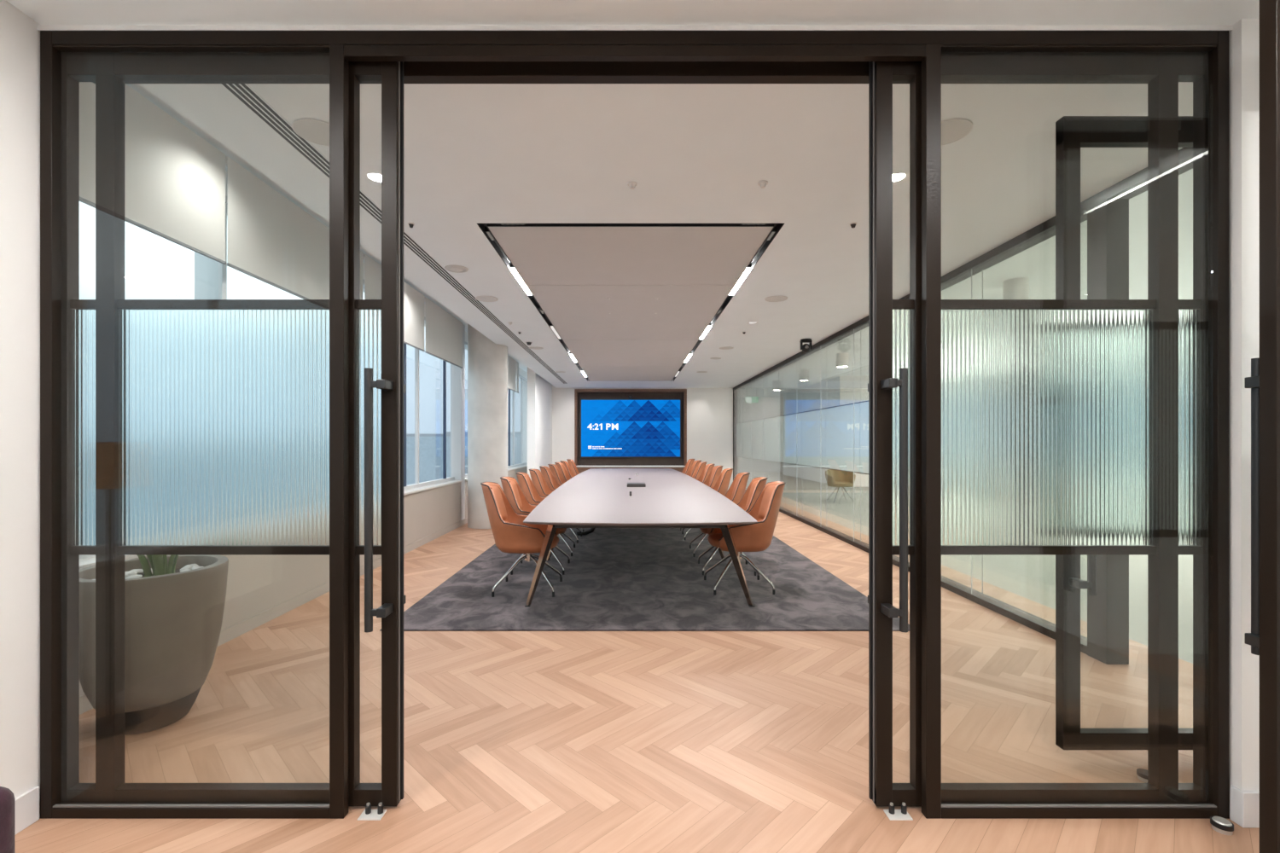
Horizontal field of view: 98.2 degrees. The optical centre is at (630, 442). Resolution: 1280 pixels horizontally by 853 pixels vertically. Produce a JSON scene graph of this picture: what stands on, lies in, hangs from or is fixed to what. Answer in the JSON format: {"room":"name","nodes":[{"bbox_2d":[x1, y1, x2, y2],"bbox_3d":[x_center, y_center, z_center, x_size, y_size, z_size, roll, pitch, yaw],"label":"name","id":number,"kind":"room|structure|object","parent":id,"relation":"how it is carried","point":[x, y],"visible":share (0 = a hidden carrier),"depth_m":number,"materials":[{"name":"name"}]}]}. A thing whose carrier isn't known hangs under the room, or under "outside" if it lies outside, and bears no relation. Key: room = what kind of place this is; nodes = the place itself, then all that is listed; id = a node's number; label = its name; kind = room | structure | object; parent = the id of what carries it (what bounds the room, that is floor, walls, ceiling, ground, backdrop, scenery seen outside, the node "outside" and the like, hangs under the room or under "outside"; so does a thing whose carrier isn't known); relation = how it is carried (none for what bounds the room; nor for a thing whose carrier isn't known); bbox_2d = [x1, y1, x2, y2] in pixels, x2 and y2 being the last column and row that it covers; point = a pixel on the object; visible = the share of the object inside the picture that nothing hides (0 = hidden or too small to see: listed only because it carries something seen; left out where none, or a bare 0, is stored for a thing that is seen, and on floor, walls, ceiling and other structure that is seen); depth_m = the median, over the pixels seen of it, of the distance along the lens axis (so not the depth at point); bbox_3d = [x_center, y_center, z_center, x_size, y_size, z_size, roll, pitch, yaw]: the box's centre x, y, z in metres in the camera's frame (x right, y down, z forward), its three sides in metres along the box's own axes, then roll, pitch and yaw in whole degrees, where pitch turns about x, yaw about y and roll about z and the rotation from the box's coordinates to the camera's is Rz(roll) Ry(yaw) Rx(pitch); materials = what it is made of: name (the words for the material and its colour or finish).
{"room":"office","nodes":[
{"label":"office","id":0,"kind":"room"},
{"bbox_2d":[0,0,40,834],"bbox_3d":[-2.696,-0.300,2.019,1.008,3.400,0.222,0,0,0],"label":"wall pier","id":1,"kind":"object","parent":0,"point":[20,36],"visible":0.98,"depth_m":2.00,"materials":[{"name":"white paint"}]},
{"bbox_2d":[79,170,527,696],"bbox_3d":[-3.005,-0.300,9.205,0.390,3.400,14.190,0,0,0],"label":"wall","id":2,"kind":"structure","parent":0,"point":[256,584],"depth_m":4.71,"materials":[{"name":"grey paint"}]},
{"bbox_2d":[79,517,467,715],"bbox_3d":[-2.834,1.355,7.905,0.012,0.090,11.590,0,0,0],"label":"baseboard","id":3,"kind":"structure","parent":2,"relation":"attached to","point":[250,624],"depth_m":4.53,"materials":[{"name":"grey paint"}]},
{"bbox_2d":[79,195,510,559],"bbox_3d":[-3.090,-0.585,7.870,0.280,2.430,11.520,0,0,0],"label":"window","id":4,"kind":"structure","parent":2,"relation":"in","point":[210,275],"depth_m":7.25,"materials":[{"name":"grey metal"}]},
{"bbox_2d":[79,81,226,264],"bbox_3d":[-2.785,-1.589,2.967,0.065,0.757,1.615,0,0,0],"label":"roller blind","id":5,"kind":"object","parent":4,"relation":"attached to","point":[175,178],"visible":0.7,"depth_m":3.28,"materials":[{"name":"fabric"}]},
{"bbox_2d":[225,156,362,299],"bbox_3d":[-2.785,-1.589,4.760,0.065,0.757,1.920,0,0,0],"label":"roller blind","id":6,"kind":"object","parent":4,"relation":"attached to","point":[272,241],"visible":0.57,"depth_m":4.31,"materials":[{"name":"fabric"}]},
{"bbox_2d":[362,253,424,351],"bbox_3d":[-2.785,-1.589,6.590,0.065,0.757,1.660,0,0,0],"label":"roller blind","id":7,"kind":"object","parent":4,"relation":"attached to","point":[413,299],"visible":0.43,"depth_m":6.86,"materials":[{"name":"fabric"}]},
{"bbox_2d":[424,296,462,368],"bbox_3d":[-2.785,-1.589,8.285,0.065,0.757,1.630,0,0,0],"label":"roller blind","id":8,"kind":"object","parent":4,"relation":"attached to","point":[444,332],"visible":0.94,"depth_m":8.17,"materials":[{"name":"fabric"}]},
{"bbox_2d":[465,341,527,477],"bbox_3d":[-2.990,-0.585,12.900,0.080,2.430,6.800,0,0,0],"label":"window","id":9,"kind":"structure","parent":2,"relation":"in","point":[520,377],"depth_m":14.92,"materials":[{"name":"grey metal"}]},
{"bbox_2d":[507,355,516,392],"bbox_3d":[-2.785,-1.589,11.505,0.065,0.757,3.690,0,0,0],"label":"roller blind","id":10,"kind":"object","parent":9,"relation":"attached to","point":[511,363],"visible":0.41,"depth_m":12.85,"materials":[{"name":"fabric"}]},
{"bbox_2d":[516,361,519,393],"bbox_3d":[-2.785,-1.589,13.570,0.065,0.757,0.300,0,0,0],"label":"roller blind","id":11,"kind":"object","parent":9,"relation":"attached to","point":[517,363],"visible":0.91,"depth_m":13.53,"materials":[{"name":"fabric"}]},
{"bbox_2d":[450,324,465,520],"bbox_3d":[-2.930,-0.300,9.400,0.180,3.400,0.200,0,0,0],"label":"wall pier","id":12,"kind":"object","parent":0,"point":[457,375],"visible":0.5,"depth_m":9.30,"materials":[{"name":"white paint"}]},
{"bbox_2d":[467,323,507,529],"bbox_3d":[-2.385,-0.300,9.280,0.650,3.400,0.650,0,0,0],"label":"column","id":13,"kind":"structure","parent":0,"point":[487,361],"depth_m":9.00,"materials":[{"name":"paint"}]},
{"bbox_2d":[527,366,552,479],"bbox_3d":[-2.410,-0.300,14.875,0.200,3.400,2.850,0,0,0],"label":"wall","id":14,"kind":"structure","parent":0,"point":[539,391],"depth_m":13.97,"materials":[{"name":"white paint"}]},
{"bbox_2d":[522,381,733,489],"bbox_3d":[-0.040,-0.200,16.425,6.320,3.200,0.250,0,0,0],"label":"wall","id":15,"kind":"structure","parent":0,"point":[709,410],"depth_m":16.30,"materials":[{"name":"white paint"}]},
{"bbox_2d":[5,0,1259,25],"bbox_3d":[0.530,-1.625,-0.469,5.440,0.150,5.061,0,0,0],"label":"ceiling","id":16,"kind":"structure","parent":0,"point":[43,12],"depth_m":1.99,"materials":[{"name":"paint"}]},
{"bbox_2d":[15,472,1259,852],"bbox_3d":[4.650,1.460,11.400,15.100,0.120,29.200,0,0,0],"label":"floor","id":17,"kind":"structure","parent":0,"point":[514,741],"depth_m":2.68,"materials":[{"name":"brown wood"}]},
{"bbox_2d":[79,554,228,734],"bbox_3d":[-2.410,1.012,2.790,0.630,0.775,0.630,0,0,0],"label":"planter","id":18,"kind":"object","parent":17,"relation":"on","point":[173,622],"visible":0.72,"depth_m":2.63,"materials":[{"name":"grey concrete"}]},
{"bbox_2d":[136,554,178,577],"bbox_3d":[-2.359,0.584,2.797,0.123,0.232,0.203,0,0,0],"label":"potted plant","id":19,"kind":"object","parent":18,"relation":"on","point":[158,562],"visible":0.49,"depth_m":2.74,"materials":[{"name":"green plant"}]},
{"bbox_2d":[357,802,386,820],"bbox_3d":[-0.969,1.380,2.080,0.085,0.040,0.056,0,0,0],"label":"floor guide","id":20,"kind":"object","parent":17,"relation":"on","point":[368,814],"visible":1,"depth_m":2.08,"materials":[{"name":"silver metal"}]},
{"bbox_2d":[574,389,686,472],"bbox_3d":[0.003,-0.081,16.395,3.295,2.962,0.310,0,0,0],"label":"frame","id":21,"kind":"object","parent":17,"relation":"on","point":[578,393],"visible":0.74,"depth_m":16.50,"materials":[{"name":"brown wood"}]},
{"bbox_2d":[579,398,681,458],"bbox_3d":[0.000,-0.411,16.456,3.010,1.760,0.088,0,0,0],"label":"display screen","id":22,"kind":"object","parent":21,"relation":"attached to","point":[608,427],"visible":1,"depth_m":16.42,"materials":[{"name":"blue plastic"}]},
{"bbox_2d":[592,446,622,448],"bbox_3d":[-0.695,0.160,16.414,0.867,0.083,0.004,0,0,0],"label":"print","id":23,"kind":"object","parent":22,"relation":"attached to","point":[593,447],"depth_m":16.42},
{"bbox_2d":[37,23,1232,819],"bbox_3d":[0.015,-0.300,2.146,4.441,3.400,0.169,0,0,0],"label":"door frame","id":24,"kind":"structure","parent":17,"relation":"on","point":[427,56],"depth_m":2.06,"materials":[{"name":"brown metal"}]},
{"bbox_2d":[61,52,405,807],"bbox_3d":[-1.543,-0.061,2.135,1.326,2.898,0.194,0,0,0],"label":"door","id":25,"kind":"structure","parent":24,"relation":"in","point":[189,427],"depth_m":2.13,"materials":[{"name":"brown metal"}]},
{"bbox_2d":[867,52,1208,807],"bbox_3d":[1.585,-0.061,2.135,1.319,2.898,0.194,0,0,0],"label":"door","id":26,"kind":"structure","parent":24,"relation":"in","point":[1069,427],"depth_m":2.13,"materials":[{"name":"brown metal"}]},
{"bbox_2d":[379,528,909,631],"bbox_3d":[0.135,1.395,9.705,3.990,0.010,11.190,0,0,0],"label":"carpet","id":27,"kind":"object","parent":17,"relation":"on","point":[614,579],"visible":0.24,"depth_m":5.10,"materials":[{"name":"grey carpet"}]},
{"bbox_2d":[480,482,562,597],"bbox_3d":[-1.048,0.885,5.260,0.733,1.009,0.649,0,0,0],"label":"chair","id":28,"kind":"object","parent":27,"relation":"on","point":[511,535],"visible":0.84,"depth_m":5.03,"materials":[{"name":"leather"}]},
{"bbox_2d":[490,485,509,523],"bbox_3d":[-1.277,0.664,5.261,0.204,0.510,0.467,0,0,0],"label":"cushion","id":29,"kind":"object","parent":28,"relation":"on","point":[499,501],"depth_m":5.38,"materials":[{"name":"leather"}]},
{"bbox_2d":[543,534,558,548],"bbox_3d":[-0.950,0.943,5.260,0.530,0.084,0.510,0,0,0],"label":"seat cushion","id":30,"kind":"object","parent":28,"relation":"on","point":[555,540],"depth_m":5.17,"materials":[{"name":"leather"}]},
{"bbox_2d":[500,477,570,575],"bbox_3d":[-1.063,0.885,6.100,0.733,1.009,0.649,0,0,0],"label":"chair","id":31,"kind":"object","parent":27,"relation":"on","point":[512,490],"visible":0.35,"depth_m":5.97,"materials":[{"name":"leather"}]},
{"bbox_2d":[509,479,523,511],"bbox_3d":[-1.292,0.664,6.098,0.204,0.510,0.467,0,0,0],"label":"cushion","id":32,"kind":"object","parent":31,"relation":"on","point":[515,492],"depth_m":6.22,"materials":[{"name":"leather"}]},
{"bbox_2d":[558,528,567,534],"bbox_3d":[-0.965,0.943,6.100,0.530,0.084,0.510,0,0,0],"label":"seat cushion","id":33,"kind":"object","parent":31,"relation":"on","point":[560,530],"depth_m":5.92,"materials":[{"name":"leather"}]},
{"bbox_2d":[515,471,575,556],"bbox_3d":[-1.083,0.885,7.027,0.733,1.009,0.649,0,0,-2],"label":"chair","id":34,"kind":"object","parent":27,"relation":"on","point":[526,484],"visible":0.39,"depth_m":6.87,"materials":[{"name":"leather"}]},
{"bbox_2d":[524,474,534,498],"bbox_3d":[-1.312,0.664,7.018,0.204,0.510,0.467,0,0,-2],"label":"cushion","id":35,"kind":"object","parent":34,"relation":"on","point":[529,486],"depth_m":6.86,"materials":[{"name":"leather"}]},
{"bbox_2d":[529,469,581,543],"bbox_3d":[-1.083,0.885,7.920,0.733,1.009,0.649,0,0,0],"label":"chair","id":36,"kind":"object","parent":27,"relation":"on","point":[538,479],"visible":0.33,"depth_m":7.77,"materials":[{"name":"leather"}]},
{"bbox_2d":[535,471,545,493],"bbox_3d":[-1.312,0.664,7.921,0.204,0.510,0.467,0,0,0],"label":"cushion","id":37,"kind":"object","parent":36,"relation":"on","point":[540,481],"depth_m":7.76,"materials":[{"name":"leather"}]},
{"bbox_2d":[547,464,565,486],"bbox_3d":[-1.083,0.885,9.750,0.733,1.009,0.649,0,0,-1],"label":"chair","id":38,"kind":"object","parent":27,"relation":"on","point":[553,468],"visible":0.22,"depth_m":9.59,"materials":[{"name":"leather"}]},
{"bbox_2d":[539,465,584,531],"bbox_3d":[-1.083,0.885,8.830,0.733,1.009,0.649,0,0,0],"label":"chair","id":39,"kind":"object","parent":27,"relation":"on","point":[548,475],"visible":0.26,"depth_m":8.68,"materials":[{"name":"leather"}]},
{"bbox_2d":[546,468,553,486],"bbox_3d":[-1.312,0.664,8.830,0.204,0.510,0.467,0,0,0],"label":"cushion","id":40,"kind":"object","parent":39,"relation":"on","point":[549,477],"depth_m":8.66,"materials":[{"name":"leather"}]},
{"bbox_2d":[554,462,570,482],"bbox_3d":[-1.083,0.885,10.602,0.733,1.009,0.649,0,0,2],"label":"chair","id":41,"kind":"object","parent":27,"relation":"on","point":[561,467],"visible":0.19,"depth_m":10.69,"materials":[{"name":"leather"}]},
{"bbox_2d":[559,460,574,478],"bbox_3d":[-1.083,0.885,11.400,0.733,1.009,0.649,0,0,0],"label":"chair","id":42,"kind":"object","parent":27,"relation":"on","point":[565,463],"visible":0.17,"depth_m":11.43,"materials":[{"name":"leather"}]},
{"bbox_2d":[566,459,580,476],"bbox_3d":[-1.073,0.885,12.499,0.733,1.009,0.649,0,0,-1],"label":"chair","id":43,"kind":"object","parent":27,"relation":"on","point":[571,462],"visible":0.23,"depth_m":12.33,"materials":[{"name":"leather"}]},
{"bbox_2d":[523,468,757,606],"bbox_3d":[0.042,1.026,9.220,2.241,0.743,9.460,0,0,0],"label":"table","id":44,"kind":"object","parent":27,"relation":"on","point":[594,498],"visible":0.94,"depth_m":5.68,"materials":[{"name":"grey laminate"}]},
{"bbox_2d":[627,482,645,487],"bbox_3d":[0.083,0.632,8.250,0.274,0.046,0.300,0,0,0],"label":"phone","id":45,"kind":"object","parent":44,"relation":"on","point":[629,485],"visible":1,"depth_m":8.10,"materials":[{"name":"grey plastic"}]},
{"bbox_2d":[681,459,695,474],"bbox_3d":[1.123,0.885,12.803,0.733,1.009,0.649,0,0,-3],"label":"chair","id":46,"kind":"object","parent":27,"relation":"on","point":[690,462],"visible":0.2,"depth_m":12.68,"materials":[{"name":"leather"}]},
{"bbox_2d":[686,460,701,477],"bbox_3d":[1.133,0.885,11.723,0.733,1.009,0.649,0,0,-3],"label":"chair","id":47,"kind":"object","parent":27,"relation":"on","point":[695,465],"visible":0.16,"depth_m":11.84,"materials":[{"name":"leather"}]},
{"bbox_2d":[692,461,707,480],"bbox_3d":[1.133,0.885,10.897,0.733,1.009,0.649,0,0,3],"label":"chair","id":48,"kind":"object","parent":27,"relation":"on","point":[701,466],"visible":0.2,"depth_m":10.72,"materials":[{"name":"leather"}]},
{"bbox_2d":[680,465,723,530],"bbox_3d":[1.133,0.885,9.002,0.733,1.009,0.649,0,0,-2],"label":"chair","id":49,"kind":"object","parent":27,"relation":"on","point":[714,474],"visible":0.29,"depth_m":8.87,"materials":[{"name":"leather"}]},
{"bbox_2d":[708,467,716,486],"bbox_3d":[1.362,0.664,9.009,0.204,0.510,0.467,0,0,-2],"label":"cushion","id":50,"kind":"object","parent":49,"relation":"on","point":[712,475],"depth_m":9.13,"materials":[{"name":"leather"}]},
{"bbox_2d":[698,463,715,483],"bbox_3d":[1.133,0.885,9.881,0.733,1.009,0.649,0,0,-1],"label":"chair","id":51,"kind":"object","parent":27,"relation":"on","point":[708,468],"visible":0.2,"depth_m":9.86,"materials":[{"name":"leather"}]},
{"bbox_2d":[701,465,709,482],"bbox_3d":[1.362,0.664,9.886,0.204,0.510,0.467,0,0,-1],"label":"cushion","id":52,"kind":"object","parent":51,"relation":"on","point":[705,474],"depth_m":10.01,"materials":[{"name":"leather"}]},
{"bbox_2d":[681,468,733,541],"bbox_3d":[1.133,0.885,8.117,0.733,1.009,0.649,0,0,2],"label":"chair","id":53,"kind":"object","parent":27,"relation":"on","point":[721,485],"visible":0.3,"depth_m":7.93,"materials":[{"name":"leather"}]},
{"bbox_2d":[689,472,750,557],"bbox_3d":[1.128,0.885,6.979,0.733,1.009,0.649,0,0,1],"label":"chair","id":54,"kind":"object","parent":27,"relation":"on","point":[736,492],"visible":0.27,"depth_m":6.82,"materials":[{"name":"leather"}]},
{"bbox_2d":[730,475,741,500],"bbox_3d":[1.357,0.664,6.974,0.204,0.510,0.467,0,0,1],"label":"cushion","id":55,"kind":"object","parent":54,"relation":"on","point":[736,487],"depth_m":7.08,"materials":[{"name":"leather"}]},
{"bbox_2d":[698,477,767,575],"bbox_3d":[1.123,0.885,6.057,0.733,1.009,0.649,0,0,2],"label":"chair","id":56,"kind":"object","parent":27,"relation":"on","point":[757,485],"visible":0.33,"depth_m":5.94,"materials":[{"name":"leather"}]},
{"bbox_2d":[699,528,708,534],"bbox_3d":[1.025,0.943,6.061,0.530,0.084,0.510,0,0,2],"label":"seat cushion","id":57,"kind":"object","parent":56,"relation":"on","point":[705,531],"depth_m":5.89,"materials":[{"name":"leather"}]},
{"bbox_2d":[745,479,757,510],"bbox_3d":[1.352,0.664,6.048,0.204,0.510,0.467,0,0,2],"label":"cushion","id":58,"kind":"object","parent":56,"relation":"on","point":[752,491],"depth_m":6.18,"materials":[{"name":"leather"}]},
{"bbox_2d":[704,481,785,595],"bbox_3d":[1.113,0.885,5.332,0.733,1.009,0.649,0,0,-2],"label":"chair","id":59,"kind":"object","parent":27,"relation":"on","point":[756,537],"visible":0.86,"depth_m":5.11,"materials":[{"name":"leather"}]},
{"bbox_2d":[707,533,722,547],"bbox_3d":[1.015,0.943,5.329,0.530,0.084,0.510,0,0,-2],"label":"seat cushion","id":60,"kind":"object","parent":59,"relation":"on","point":[714,539],"depth_m":5.22,"materials":[{"name":"leather"}]},
{"bbox_2d":[756,484,775,522],"bbox_3d":[1.342,0.664,5.339,0.204,0.510,0.467,0,0,-2],"label":"cushion","id":61,"kind":"object","parent":59,"relation":"on","point":[766,499],"depth_m":5.45,"materials":[{"name":"leather"}]},
{"bbox_2d":[825,469,855,502],"bbox_3d":[4.950,1.023,13.125,0.680,0.768,0.630,0,0,0],"label":"lounge chair","id":62,"kind":"object","parent":17,"relation":"on","point":[836,479],"visible":0.94,"depth_m":13.15,"materials":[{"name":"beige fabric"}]},
{"bbox_2d":[883,802,913,820],"bbox_3d":[1.002,1.380,2.080,0.085,0.040,0.056,0,0,0],"label":"floor guide","id":63,"kind":"object","parent":17,"relation":"on","point":[893,815],"visible":1,"depth_m":2.08,"materials":[{"name":"silver metal"}]},
{"bbox_2d":[1136,768,1147,783],"bbox_3d":[2.137,1.385,2.300,0.058,0.030,0.058,0,0,0],"label":"door stop","id":64,"kind":"object","parent":17,"relation":"on","point":[1142,774],"visible":0.56,"depth_m":2.29,"materials":[{"name":"silver metal"}]},
{"bbox_2d":[1210,816,1233,835],"bbox_3d":[2.132,1.381,2.000,0.060,0.037,0.060,0,0,0],"label":"door stop","id":65,"kind":"object","parent":17,"relation":"on","point":[1220,825],"visible":1,"depth_m":1.99,"materials":[{"name":"silver metal"}]},
{"bbox_2d":[1244,0,1279,852],"bbox_3d":[2.433,-0.045,1.674,1.093,2.830,0.110,0,0,0],"label":"door","id":66,"kind":"structure","parent":17,"relation":"on","point":[1264,382],"depth_m":1.64,"materials":[{"name":"brown metal"}]},
{"bbox_2d":[126,81,1192,388],"bbox_3d":[-0.030,-1.850,9.175,6.340,0.500,14.250,0,0,0],"label":"ceiling","id":67,"kind":"structure","parent":0,"point":[474,154],"depth_m":3.30,"materials":[{"name":"paint"}]},
{"bbox_2d":[219,83,329,179],"bbox_3d":[-1.768,-1.598,2.914,0.123,0.005,0.887,0,0,0],"label":"ceiling vent","id":68,"kind":"object","parent":67,"relation":"in","point":[257,104],"depth_m":2.78,"materials":[{"name":"metal"}]},
{"bbox_2d":[291,117,329,145],"bbox_3d":[-1.600,-1.595,2.860,0.250,0.007,0.250,0,0,0],"label":"ceiling speaker","id":69,"kind":"object","parent":67,"relation":"attached to","point":[314,130],"visible":0.64,"depth_m":2.83,"materials":[{"name":"white plastic"}]},
{"bbox_2d":[360,190,381,224],"bbox_3d":[-1.768,-1.598,3.785,0.123,0.005,0.536,0,0,0],"label":"ceiling vent","id":70,"kind":"object","parent":67,"relation":"in","point":[370,207],"depth_m":3.77,"materials":[{"name":"metal"}]},
{"bbox_2d":[444,264,468,273],"bbox_3d":[-1.601,-1.593,5.100,0.210,0.013,0.210,0,0,0],"label":"ceiling speaker","id":71,"kind":"object","parent":67,"relation":"in","point":[452,268],"visible":1,"depth_m":5.08,"materials":[{"name":"white plastic"}]},
{"bbox_2d":[403,230,567,383],"bbox_3d":[-1.768,-1.598,9.609,0.123,0.005,10.852,0,0,0],"label":"ceiling vent","id":72,"kind":"object","parent":67,"relation":"in","point":[409,242],"depth_m":5.87,"materials":[{"name":"metal"}]},
{"bbox_2d":[475,296,498,302],"bbox_3d":[-1.600,-1.595,6.170,0.250,0.007,0.250,0,0,0],"label":"ceiling speaker","id":73,"kind":"object","parent":67,"relation":"attached to","point":[485,299],"visible":1,"depth_m":6.17,"materials":[{"name":"white plastic"}]},
{"bbox_2d":[488,226,773,380],"bbox_3d":[0.000,-1.627,9.301,2.126,0.046,10.346,0,0,0],"label":"ceiling panel","id":74,"kind":"object","parent":67,"relation":"attached to","point":[572,273],"visible":0.96,"depth_m":5.55,"materials":[{"name":"white paint"}]},
{"bbox_2d":[477,223,784,381],"bbox_3d":[0.000,-1.637,9.275,2.250,0.076,10.450,0,0,0],"label":"channel","id":75,"kind":"object","parent":67,"relation":"attached to","point":[495,244],"visible":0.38,"depth_m":4.31,"materials":[{"name":"black metal"}]},
{"bbox_2d":[484,226,494,240],"bbox_3d":[-1.094,-1.628,4.330,0.044,0.044,0.180,0,0,0],"label":"module","id":76,"kind":"object","parent":75,"relation":"attached to","point":[486,230],"visible":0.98,"depth_m":4.29,"materials":[{"name":"silver plastic"}]},
{"bbox_2d":[510,264,531,295],"bbox_3d":[-1.094,-1.625,5.590,0.048,0.049,0.900,0,0,0],"label":"linear light","id":77,"kind":"object","parent":75,"relation":"attached to","point":[512,269],"visible":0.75,"depth_m":5.48,"materials":[{"name":"white plastic"}]},
{"bbox_2d":[550,323,560,338],"bbox_3d":[-1.094,-1.625,8.160,0.048,0.049,0.900,0,0,0],"label":"linear light","id":78,"kind":"object","parent":75,"relation":"attached to","point":[551,326],"visible":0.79,"depth_m":8.01,"materials":[{"name":"white plastic"}]},
{"bbox_2d":[700,323,710,338],"bbox_3d":[1.094,-1.625,8.160,0.048,0.049,0.900,0,0,0],"label":"linear light","id":79,"kind":"object","parent":75,"relation":"attached to","point":[709,326],"visible":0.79,"depth_m":8.01,"materials":[{"name":"white plastic"}]},
{"bbox_2d":[729,264,750,295],"bbox_3d":[1.094,-1.625,5.590,0.048,0.049,0.900,0,0,0],"label":"linear light","id":80,"kind":"object","parent":75,"relation":"attached to","point":[748,269],"visible":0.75,"depth_m":5.48,"materials":[{"name":"white plastic"}]},
{"bbox_2d":[766,226,776,240],"bbox_3d":[1.094,-1.628,4.330,0.044,0.044,0.180,0,0,0],"label":"module","id":81,"kind":"object","parent":75,"relation":"attached to","point":[774,230],"visible":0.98,"depth_m":4.29,"materials":[{"name":"silver plastic"}]},
{"bbox_2d":[627,180,637,189],"bbox_3d":[0.011,-1.585,3.427,0.060,0.030,0.060,0,0,0],"label":"sprinkler head","id":82,"kind":"object","parent":67,"relation":"attached to","point":[631,184],"visible":1,"depth_m":3.41},
{"bbox_2d":[757,180,767,188],"bbox_3d":[0.814,-1.585,3.415,0.060,0.030,0.060,0,0,0],"label":"sprinkler head","id":83,"kind":"object","parent":67,"relation":"attached to","point":[762,183],"visible":1,"depth_m":3.40},
{"bbox_2d":[764,296,787,302],"bbox_3d":[1.620,-1.595,6.170,0.250,0.007,0.250,0,0,0],"label":"ceiling speaker","id":84,"kind":"object","parent":67,"relation":"attached to","point":[772,299],"visible":1,"depth_m":6.17,"materials":[{"name":"white plastic"}]},
{"bbox_2d":[799,338,812,352],"bbox_3d":[2.728,-1.498,8.630,0.170,0.202,0.170,0,0,0],"label":"camera","id":85,"kind":"object","parent":67,"relation":"attached to","point":[805,347],"visible":1,"depth_m":8.59,"materials":[{"name":"black plastic"}]},
{"bbox_2d":[941,118,973,145],"bbox_3d":[1.620,-1.595,2.860,0.250,0.007,0.250,0,0,0],"label":"ceiling speaker","id":86,"kind":"object","parent":67,"relation":"attached to","point":[952,130],"visible":0.51,"depth_m":2.82,"materials":[{"name":"white plastic"}]},
{"bbox_2d":[737,397,782,472],"bbox_3d":[7.610,-0.350,26.100,9.180,3.500,0.200,0,0,0],"label":"wall","id":87,"kind":"structure","parent":0,"point":[775,404],"depth_m":26.00,"materials":[{"name":"white paint"}]},
{"bbox_2d":[783,376,868,487],"bbox_3d":[7.400,-0.350,20.750,1.600,3.500,6.500,0,0,0],"label":"wall","id":88,"kind":"structure","parent":0,"point":[837,391],"depth_m":19.19,"materials":[{"name":"white paint"}]},
{"bbox_2d":[733,147,1192,664],"bbox_3d":[3.075,-0.110,9.245,0.150,3.020,14.110,0,0,0],"label":"wall","id":89,"kind":"structure","parent":0,"point":[836,438],"depth_m":4.55,"materials":[{"name":"clear glass"}]},
{"bbox_2d":[1055,116,1192,750],"bbox_3d":[2.446,-0.040,2.421,1.099,2.780,0.110,0,0,0],"label":"door","id":90,"kind":"structure","parent":89,"relation":"in","point":[1073,133],"depth_m":2.43,"materials":[{"name":"brown metal"}]},
{"bbox_2d":[737,168,1192,397],"bbox_3d":[7.670,-2.150,11.500,9.060,0.100,29.000,0,0,0],"label":"ceiling","id":91,"kind":"structure","parent":0,"point":[1037,263],"depth_m":7.18,"materials":[{"name":"paint"}]},
{"bbox_2d":[744,396,758,402],"bbox_3d":[4.700,-1.815,21.512,0.500,0.570,0.036,0,0,0],"label":"exit sign","id":92,"kind":"object","parent":91,"relation":"hanging from","point":[747,399],"visible":0.86,"depth_m":21.50,"materials":[{"name":"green plastic"}]},
{"bbox_2d":[772,380,780,390],"bbox_3d":[5.000,-1.940,19.000,0.280,0.320,0.280,0,0,0],"label":"light","id":93,"kind":"object","parent":91,"relation":"attached to","point":[776,384],"visible":1,"depth_m":18.88,"materials":[{"name":"white plastic"}]},
{"bbox_2d":[798,368,808,381],"bbox_3d":[5.000,-1.940,16.000,0.280,0.320,0.280,0,0,0],"label":"light","id":94,"kind":"object","parent":91,"relation":"attached to","point":[803,374],"visible":1,"depth_m":15.88,"materials":[{"name":"white plastic"}]},
{"bbox_2d":[836,352,849,367],"bbox_3d":[5.000,-1.940,13.100,0.280,0.320,0.280,0,0,0],"label":"light","id":95,"kind":"object","parent":91,"relation":"attached to","point":[842,358],"visible":1,"depth_m":12.99,"materials":[{"name":"white plastic"}]},
{"bbox_2d":[1002,277,1029,299],"bbox_3d":[5.000,-1.940,7.200,0.280,0.320,0.280,0,0,0],"label":"light","id":96,"kind":"object","parent":91,"relation":"attached to","point":[1014,288],"visible":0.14,"depth_m":7.08,"materials":[{"name":"white plastic"}]},
{"bbox_2d":[1229,18,1259,827],"bbox_3d":[2.736,-0.300,2.101,1.028,3.400,0.178,0,0,0],"label":"wall","id":97,"kind":"structure","parent":0,"point":[1244,36],"depth_m":2.03,"materials":[{"name":"white paint"}]},
{"bbox_3d":[0.180,1.396,-0.875,6.040,0.009,4.250,0,0,0],"label":"floor","id":98,"kind":"structure","parent":0,"visible":0},
{"bbox_2d":[0,786,15,852],"bbox_3d":[-1.841,1.000,0.995,0.719,0.800,0.730,0,0,0],"label":"armchair","id":99,"kind":"object","parent":98,"relation":"on","point":[7,797],"visible":1,"depth_m":1.32,"materials":[{"name":"fabric"}]},
{"label":"outside","id":100,"kind":"structure","parent":0,"visible":0},
{"bbox_2d":[406,433,517,485],"bbox_3d":[-69.950,14.500,175.000,60.100,33.800,40.000,0,0,0],"label":"office block","id":101,"kind":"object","parent":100,"point":[430,445],"visible":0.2,"depth_m":155.00,"materials":[{"name":"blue glass"}]},
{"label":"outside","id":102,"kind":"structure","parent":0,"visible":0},
{"bbox_2d":[446,431,520,464],"bbox_3d":[-59.950,13.500,260.000,40.100,35.800,50.000,0,0,0],"label":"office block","id":103,"kind":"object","parent":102,"point":[517,434],"visible":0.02,"depth_m":235.02,"materials":[{"name":"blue glass"}]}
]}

